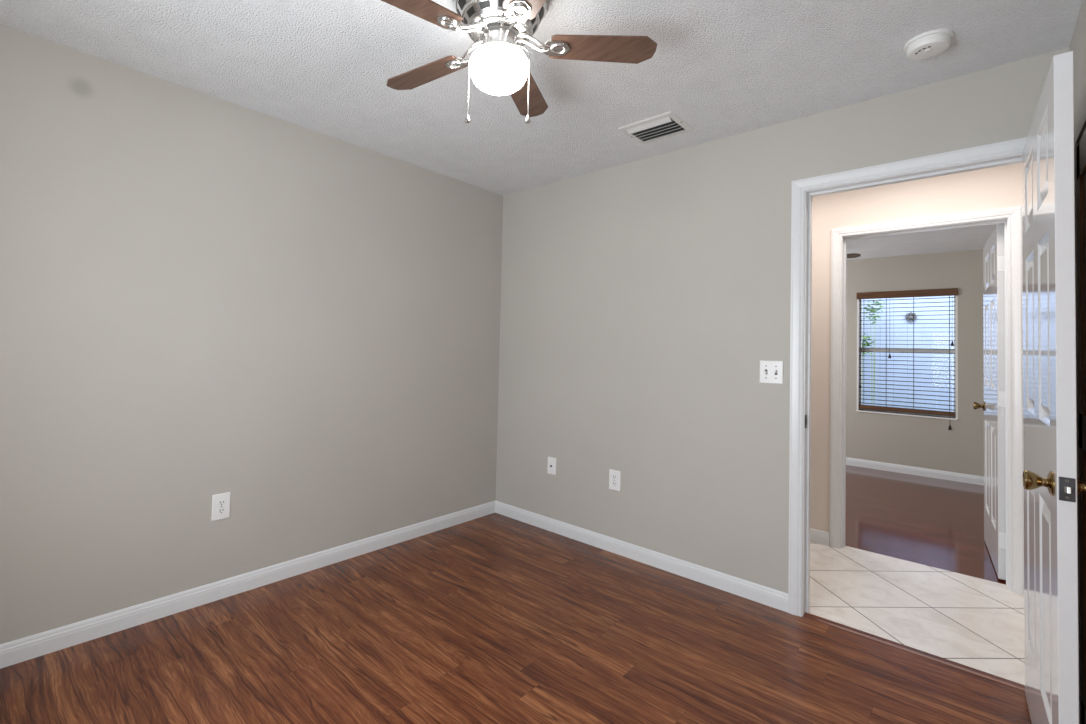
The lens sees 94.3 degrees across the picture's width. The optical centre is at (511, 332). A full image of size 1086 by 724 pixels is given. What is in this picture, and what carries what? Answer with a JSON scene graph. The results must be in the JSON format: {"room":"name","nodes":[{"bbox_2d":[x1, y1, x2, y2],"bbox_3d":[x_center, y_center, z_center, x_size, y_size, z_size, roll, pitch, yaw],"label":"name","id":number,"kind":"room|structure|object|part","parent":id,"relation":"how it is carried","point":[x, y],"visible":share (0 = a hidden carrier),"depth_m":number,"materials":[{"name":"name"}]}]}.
{"room":"empty bedroom","nodes":[
{"label":"empty bedroom","id":0,"kind":"room"},
{"bbox_2d":[0,24,502,643],"bbox_3d":[-1.268,0.088,2.716,0.120,2.500,3.535,0,-2,43],"label":"wall","id":1,"kind":"structure","parent":0,"point":[203,296],"depth_m":2.42,"materials":[{"name":"beige paint"}]},
{"bbox_2d":[211,492,230,520],"bbox_3d":[-1.419,0.850,2.456,0.009,0.125,0.080,0,-2,43],"label":"wall outlet","id":2,"kind":"object","parent":1,"relation":"attached to","point":[220,502],"visible":1,"depth_m":2.45,"materials":[{"name":"white plastic"}]},
{"bbox_2d":[217,508,224,513],"bbox_3d":[-1.418,0.870,2.454,0.003,0.028,0.034,0,-2,43],"label":"receptacle","id":3,"kind":"object","parent":2,"relation":"attached to","point":[219,510],"depth_m":2.45,"materials":[{"name":"white plastic"}]},
{"bbox_2d":[218,499,225,505],"bbox_3d":[-1.417,0.831,2.455,0.003,0.028,0.034,0,-2,43],"label":"receptacle","id":4,"kind":"object","parent":2,"relation":"attached to","point":[221,502],"depth_m":2.46,"materials":[{"name":"white plastic"}]},
{"bbox_2d":[0,500,495,668],"bbox_3d":[-1.246,1.264,2.637,0.012,0.086,3.300,0,-2,43],"label":"baseboard","id":5,"kind":"structure","parent":1,"relation":"attached to","point":[33,646],"depth_m":2.40,"materials":[{"name":"white paint"}]},
{"bbox_2d":[0,513,1031,723],"bbox_3d":[0.022,1.331,1.371,3.835,0.060,3.427,0,-2,43],"label":"floor","id":6,"kind":"structure","parent":0,"point":[494,618],"depth_m":2.02,"materials":[{"name":"brown wood"}]},
{"bbox_2d":[803,612,1024,690],"bbox_3d":[1.705,1.393,2.171,0.818,0.066,0.043,0,-2,43],"label":"threshold","id":7,"kind":"object","parent":6,"relation":"on","point":[820,619],"visible":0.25,"depth_m":2.13,"materials":[{"name":"brown wood"}]},
{"bbox_2d":[0,0,1082,195],"bbox_3d":[0.101,-1.186,1.464,3.835,0.100,3.478,0,-2,43],"label":"ceiling","id":8,"kind":"structure","parent":0,"point":[725,68],"depth_m":2.06,"materials":[{"name":"white paint"}]},
{"bbox_2d":[381,0,656,123],"bbox_3d":[-0.071,-0.916,1.681,0.997,0.436,1.000,0,-2,43],"label":"ceiling fan","id":9,"kind":"object","parent":8,"relation":"hanging from","point":[498,67],"visible":1,"depth_m":1.65,"materials":[{"name":"brown wood"}]},
{"bbox_3d":[-0.317,-0.976,1.471,0.356,0.025,0.121,3,-2,-37],"label":"blade","id":10,"kind":"part","parent":9,"relation":"part of","materials":[{"name":"brown wood"}]},
{"bbox_3d":[-0.327,-0.964,1.879,0.356,0.025,0.121,0,-2,35],"label":"blade","id":11,"kind":"part","parent":9,"relation":"part of","materials":[{"name":"brown wood"}]},
{"bbox_3d":[-0.121,-0.846,1.679,0.049,0.246,0.003,1,-2,0],"label":"pull chain","id":12,"kind":"part","parent":9,"relation":"part of","materials":[{"name":"silver metal"}]},
{"bbox_3d":[-0.043,-0.873,1.679,0.194,0.118,0.194,0,-2,43],"label":"glass globe","id":13,"kind":"part","parent":9,"relation":"part of","materials":[{"name":"white glass"}]},
{"bbox_3d":[0.035,-0.843,1.678,0.049,0.243,0.003,1,-2,0],"label":"pull chain","id":14,"kind":"part","parent":9,"relation":"part of","materials":[{"name":"silver metal"}]},
{"bbox_3d":[0.075,-0.970,1.354,0.121,0.025,0.356,2,-2,-19],"label":"blade","id":15,"kind":"part","parent":9,"relation":"part of","materials":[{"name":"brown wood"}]},
{"bbox_3d":[0.059,-0.951,2.015,0.121,0.025,0.356,1,-2,17],"label":"blade","id":16,"kind":"part","parent":9,"relation":"part of","materials":[{"name":"brown wood"}]},
{"bbox_3d":[0.307,-0.954,1.691,0.356,0.025,0.121,1,-2,-1],"label":"blade","id":17,"kind":"part","parent":9,"relation":"part of","materials":[{"name":"brown wood"}]},
{"bbox_2d":[617,111,693,143],"bbox_3d":[0.765,-1.075,2.672,0.302,0.018,0.270,0,-2,43],"label":"ceiling vent","id":18,"kind":"object","parent":8,"relation":"in","point":[667,124],"visible":1,"depth_m":2.65,"materials":[{"name":"white metal"}]},
{"bbox_2d":[903,29,953,59],"bbox_3d":[1.554,-1.066,1.875,0.146,0.046,0.146,0,-2,43],"label":"smoke detector","id":19,"kind":"object","parent":8,"relation":"attached to","point":[931,43],"visible":1,"depth_m":1.85,"materials":[{"name":"plastic"}]},
{"bbox_2d":[496,47,1068,592],"bbox_3d":[1.070,0.150,2.870,3.085,2.500,0.115,0,-2,43],"label":"wall","id":20,"kind":"structure","parent":0,"point":[643,301],"depth_m":2.88,"materials":[{"name":"beige paint"}]},
{"bbox_2d":[547,457,555,474],"bbox_3d":[0.273,0.924,3.483,0.072,0.116,0.017,0,-2,43],"label":"cable plate","id":21,"kind":"object","parent":20,"relation":"attached to","point":[551,469],"visible":1,"depth_m":3.48,"materials":[{"name":"white plastic"}]},
{"bbox_2d":[609,469,620,491],"bbox_3d":[0.644,0.923,3.142,0.080,0.125,0.009,0,-2,43],"label":"wall outlet","id":22,"kind":"object","parent":20,"relation":"attached to","point":[614,475],"visible":1,"depth_m":3.14,"materials":[{"name":"white plastic"}]},
{"bbox_2d":[495,501,787,611],"bbox_3d":[0.612,1.325,3.149,2.029,0.086,0.012,0,-2,43],"label":"baseboard","id":23,"kind":"structure","parent":20,"relation":"attached to","point":[755,592],"depth_m":2.92,"materials":[{"name":"white paint"}]},
{"bbox_2d":[760,360,782,383],"bbox_3d":[1.312,0.201,2.546,0.109,0.116,0.023,0,-2,43],"label":"light switch","id":24,"kind":"object","parent":20,"relation":"attached to","point":[771,372],"visible":1,"depth_m":2.55,"materials":[{"name":"white plastic"}]},
{"bbox_2d":[788,137,1026,616],"bbox_3d":[1.752,0.306,2.224,0.904,2.124,0.148,0,-2,43],"label":"door frame","id":25,"kind":"structure","parent":20,"relation":"attached to","point":[1010,147],"depth_m":2.45,"materials":[{"name":"white paint"}]},
{"bbox_2d":[1022,51,1085,723],"bbox_3d":[1.692,0.311,1.596,0.146,2.050,0.869,0,-2,41],"label":"door","id":26,"kind":"structure","parent":20,"relation":"in","point":[1052,486],"depth_m":1.35,"materials":[{"name":"white paint"}]},
{"bbox_3d":[1.418,0.401,1.354,0.056,0.065,0.065,0,-2,41],"label":"knob","id":27,"kind":"part","parent":26,"relation":"part of","materials":[{"name":"gold metal"}]},
{"bbox_3d":[1.411,0.398,1.277,0.029,0.060,0.002,0,-2,41],"label":"latch plate","id":28,"kind":"part","parent":26,"relation":"part of","materials":[{"name":"grey metal"}]},
{"bbox_3d":[1.486,0.401,1.294,0.056,0.065,0.065,0,-2,41],"label":"knob","id":29,"kind":"part","parent":26,"relation":"part of","materials":[{"name":"gold metal"}]},
{"bbox_2d":[846,249,983,476],"bbox_3d":[3.784,0.312,6.054,3.500,2.500,0.140,0,-2,43],"label":"wall","id":30,"kind":"structure","parent":0,"point":[921,442],"depth_m":5.35,"materials":[{"name":"paint"}]},
{"bbox_2d":[857,296,957,419],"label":"window","id":31,"kind":"structure","parent":30,"relation":"in","point":[859,331],"depth_m":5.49,"materials":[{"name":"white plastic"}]},
{"bbox_2d":[856,288,957,429],"bbox_3d":[4.305,0.277,5.505,0.876,1.471,0.079,0,-2,43],"label":"window blind","id":32,"kind":"object","parent":31,"relation":"attached to","point":[949,292],"visible":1,"depth_m":5.46,"materials":[{"name":"brown wood"}]},
{"bbox_3d":[4.040,0.219,5.770,0.003,1.230,0.057,0,-2,43],"label":"ladder cord","id":33,"kind":"part","parent":32,"relation":"part of","materials":[{"name":"fabric"}]},
{"bbox_3d":[4.193,0.219,5.627,0.003,1.230,0.057,0,-2,43],"label":"ladder cord","id":34,"kind":"part","parent":32,"relation":"part of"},
{"bbox_3d":[4.298,0.847,5.496,0.828,0.042,0.054,0,-2,43],"label":"rail","id":35,"kind":"part","parent":32,"relation":"part of","materials":[{"name":"brown wood"}]},
{"bbox_3d":[4.368,0.218,5.463,0.003,1.230,0.057,0,-2,43],"label":"ladder cord","id":36,"kind":"part","parent":32,"relation":"part of","materials":[{"name":"fabric"}]},
{"bbox_3d":[4.559,0.279,5.232,0.003,1.375,0.003,0,-2,43],"label":"pull cord","id":37,"kind":"part","parent":32,"relation":"part of","materials":[{"name":"fabric"}]},
{"bbox_3d":[4.583,0.218,5.262,0.003,1.230,0.057,0,-2,43],"label":"ladder cord","id":38,"kind":"part","parent":32,"relation":"part of","materials":[{"name":"fabric"}]},
{"bbox_3d":[4.295,0.897,5.492,0.868,0.018,0.087,0,-2,43],"label":"sill","id":39,"kind":"part","parent":31,"relation":"part of","materials":[{"name":"white plastic"}]},
{"bbox_2d":[905,312,916,321],"bbox_3d":[5.316,-0.209,6.693,0.136,0.136,0.026,0,-2,43],"label":"ornament","id":40,"kind":"object","parent":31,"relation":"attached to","point":[910,313],"visible":0.68,"depth_m":6.69,"materials":[{"name":"grey metal"}]},
{"bbox_2d":[846,457,983,484],"bbox_3d":[3.666,1.485,5.998,3.400,0.086,0.012,0,-2,43],"label":"baseboard","id":41,"kind":"structure","parent":30,"relation":"attached to","point":[959,477],"depth_m":5.37,"materials":[{"name":"white paint"}]},
{"bbox_2d":[810,163,1021,532],"bbox_3d":[2.365,0.192,3.219,4.100,2.500,0.115,0,-2,43],"label":"wall","id":42,"kind":"structure","parent":0,"point":[998,187],"depth_m":3.34,"materials":[{"name":"paint"}]},
{"bbox_2d":[810,528,829,545],"bbox_3d":[1.446,1.369,3.928,1.784,0.086,0.012,0,-2,43],"label":"baseboard","id":43,"kind":"structure","parent":42,"relation":"attached to","point":[816,536],"depth_m":3.35,"materials":[{"name":"white paint"}]},
{"bbox_2d":[830,206,1023,594],"bbox_3d":[2.498,0.359,3.085,0.902,2.106,0.148,0,-2,43],"label":"door frame","id":44,"kind":"structure","parent":42,"relation":"attached to","point":[1014,214],"depth_m":2.86,"materials":[{"name":"white paint"}]},
{"bbox_2d":[973,224,1005,579],"bbox_3d":[3.062,0.402,3.192,0.148,2.030,0.825,0,-2,39],"label":"door","id":45,"kind":"structure","parent":42,"relation":"in","point":[993,406],"depth_m":2.99,"materials":[{"name":"white paint"}]},
{"bbox_3d":[3.245,0.509,3.490,0.056,0.065,0.065,0,-2,39],"label":"knob","id":46,"kind":"part","parent":45,"relation":"part of","materials":[{"name":"gold metal"}]},
{"bbox_2d":[809,465,1024,684],"bbox_3d":[2.772,1.479,4.089,4.700,0.060,4.220,0,-2,43],"label":"floor","id":47,"kind":"structure","parent":0,"point":[977,623],"depth_m":2.89,"materials":[{"name":"tile"}]},
{"bbox_2d":[847,225,995,259],"bbox_3d":[2.793,-0.983,4.999,3.500,0.165,3.092,0,-2,43],"label":"ceiling","id":48,"kind":"structure","parent":0,"point":[972,238],"depth_m":4.92,"materials":[{"name":"white paint"}]},
{"bbox_2d":[847,253,860,257],"bbox_3d":[2.897,-0.678,5.027,0.979,0.436,1.010,0,-2,43],"label":"ceiling fan","id":49,"kind":"object","parent":48,"relation":"hanging from","point":[852,255],"visible":0.02,"depth_m":4.74,"materials":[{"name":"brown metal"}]},
{"bbox_2d":[1069,0,1085,723],"bbox_3d":[1.170,0.078,0.359,0.730,2.500,3.420,0,-2,43],"label":"wall","id":50,"kind":"structure","parent":0,"point":[1078,42],"depth_m":1.74,"materials":[{"name":"beige paint"}]},
{"bbox_3d":[1.400,-0.698,1.062,0.070,0.017,1.860,0,-2,43],"label":"track","id":51,"kind":"object","parent":50,"relation":"attached to","visible":0},
{"bbox_2d":[1077,128,1085,723],"bbox_3d":[1.349,0.311,1.056,0.034,2.000,1.856,0,-2,43],"label":"door","id":52,"kind":"structure","parent":51,"relation":"hanging from","point":[1081,148],"depth_m":1.70,"materials":[{"name":"brown wood"}]},
{"label":"outside","id":53,"kind":"structure","parent":0,"visible":0},
{"bbox_3d":[6.896,1.830,8.427,12.000,0.100,7.690,0,-2,43],"label":"ground","id":54,"kind":"structure","parent":53,"visible":0},
{"bbox_2d":[862,333,873,378],"bbox_3d":[4.649,0.830,6.734,0.351,1.688,0.270,0,-2,43],"label":"shrub","id":55,"kind":"object","parent":54,"relation":"on","point":[868,337],"visible":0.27,"depth_m":6.72,"materials":[{"name":"green plant"}]},
{"bbox_2d":[864,298,884,398],"bbox_3d":[4.872,0.575,6.771,0.264,2.211,0.203,0,-2,43],"label":"tree","id":56,"kind":"object","parent":54,"relation":"on","point":[869,310],"visible":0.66,"depth_m":6.80,"materials":[{"name":"green plant"}]},
{"bbox_3d":[4.875,0.625,6.792,0.083,2.112,0.039,0,-2,43],"label":"stem","id":57,"kind":"part","parent":56,"relation":"part of","materials":[{"name":"green plant"}]}
]}

